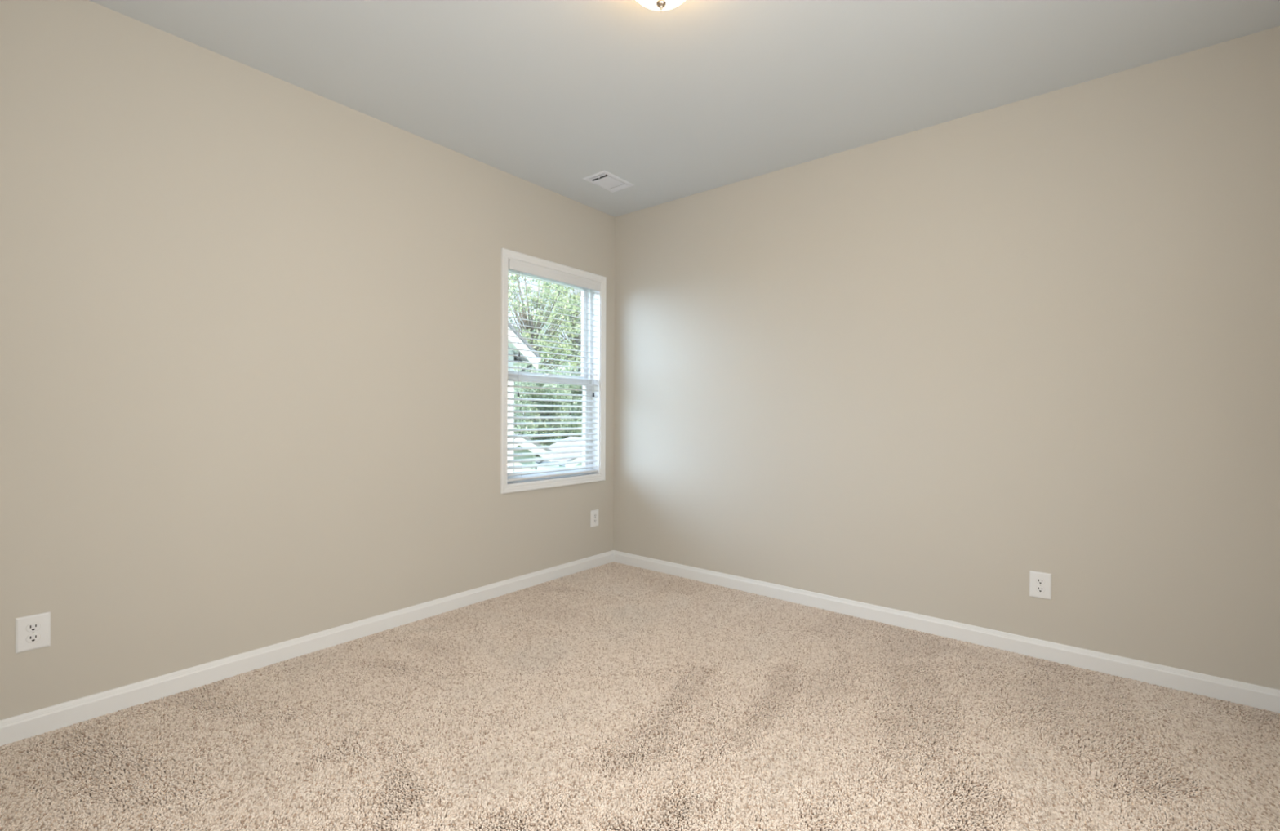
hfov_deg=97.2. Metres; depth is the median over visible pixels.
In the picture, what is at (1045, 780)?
carpet
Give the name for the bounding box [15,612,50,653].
wall outlet
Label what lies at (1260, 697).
baseboard
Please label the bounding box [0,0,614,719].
wall
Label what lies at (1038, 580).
receptacle
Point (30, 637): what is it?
receptacle
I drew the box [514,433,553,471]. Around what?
garage
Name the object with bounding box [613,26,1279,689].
wall
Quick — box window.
[500,248,606,493]
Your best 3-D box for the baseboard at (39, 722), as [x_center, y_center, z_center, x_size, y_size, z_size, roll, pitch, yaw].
[-1.348,1.123,3.100,0.014,0.095,3.620,0,0,39]
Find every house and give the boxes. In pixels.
[507,321,540,472]
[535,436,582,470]
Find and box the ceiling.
[88,0,1279,217]
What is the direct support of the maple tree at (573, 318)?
on the ground
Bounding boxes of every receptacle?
[26,622,39,631]
[26,633,39,642]
[1035,577,1044,584]
[1035,586,1044,592]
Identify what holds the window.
in the wall at (250, 317)
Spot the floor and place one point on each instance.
(667, 583)
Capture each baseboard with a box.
[0,550,613,746]
[613,550,1279,713]
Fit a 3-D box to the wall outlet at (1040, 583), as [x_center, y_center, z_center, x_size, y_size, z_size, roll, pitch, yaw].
[1.952,0.828,2.749,0.086,0.126,0.008,0,0,39]
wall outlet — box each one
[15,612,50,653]
[590,509,598,527]
[1029,570,1051,599]
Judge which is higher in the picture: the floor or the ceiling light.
the ceiling light
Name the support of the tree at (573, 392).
on the ground
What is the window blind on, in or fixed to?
attached to the window
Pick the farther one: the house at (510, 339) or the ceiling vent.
the house at (510, 339)
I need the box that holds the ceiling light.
[636,0,684,10]
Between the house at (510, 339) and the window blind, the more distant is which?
the house at (510, 339)
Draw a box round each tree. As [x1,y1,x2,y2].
[508,272,581,396]
[514,364,573,445]
[529,282,581,376]
[541,363,582,443]
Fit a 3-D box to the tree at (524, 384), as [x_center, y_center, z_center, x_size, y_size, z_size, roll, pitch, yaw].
[-6.232,0.502,32.007,4.911,7.487,4.706,0,0,-26]
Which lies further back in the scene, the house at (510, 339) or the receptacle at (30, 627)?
the house at (510, 339)
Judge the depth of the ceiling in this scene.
2.51 m
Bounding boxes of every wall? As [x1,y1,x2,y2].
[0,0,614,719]
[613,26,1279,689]
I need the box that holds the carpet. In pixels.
[0,561,1279,830]
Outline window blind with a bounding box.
[507,258,600,481]
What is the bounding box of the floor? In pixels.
[5,582,1276,830]
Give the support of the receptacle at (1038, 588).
attached to the wall outlet at (1040, 583)
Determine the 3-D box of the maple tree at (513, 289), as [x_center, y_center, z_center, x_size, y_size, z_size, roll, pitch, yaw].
[-8.932,-4.436,45.985,8.877,17.238,8.751,0,0,39]
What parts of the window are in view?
sash, sash, frame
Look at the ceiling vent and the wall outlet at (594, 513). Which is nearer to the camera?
the ceiling vent
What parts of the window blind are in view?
pull cord, pull cord, ladder cord, rail, ladder cord, pull cord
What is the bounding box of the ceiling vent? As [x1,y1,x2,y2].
[582,170,634,192]

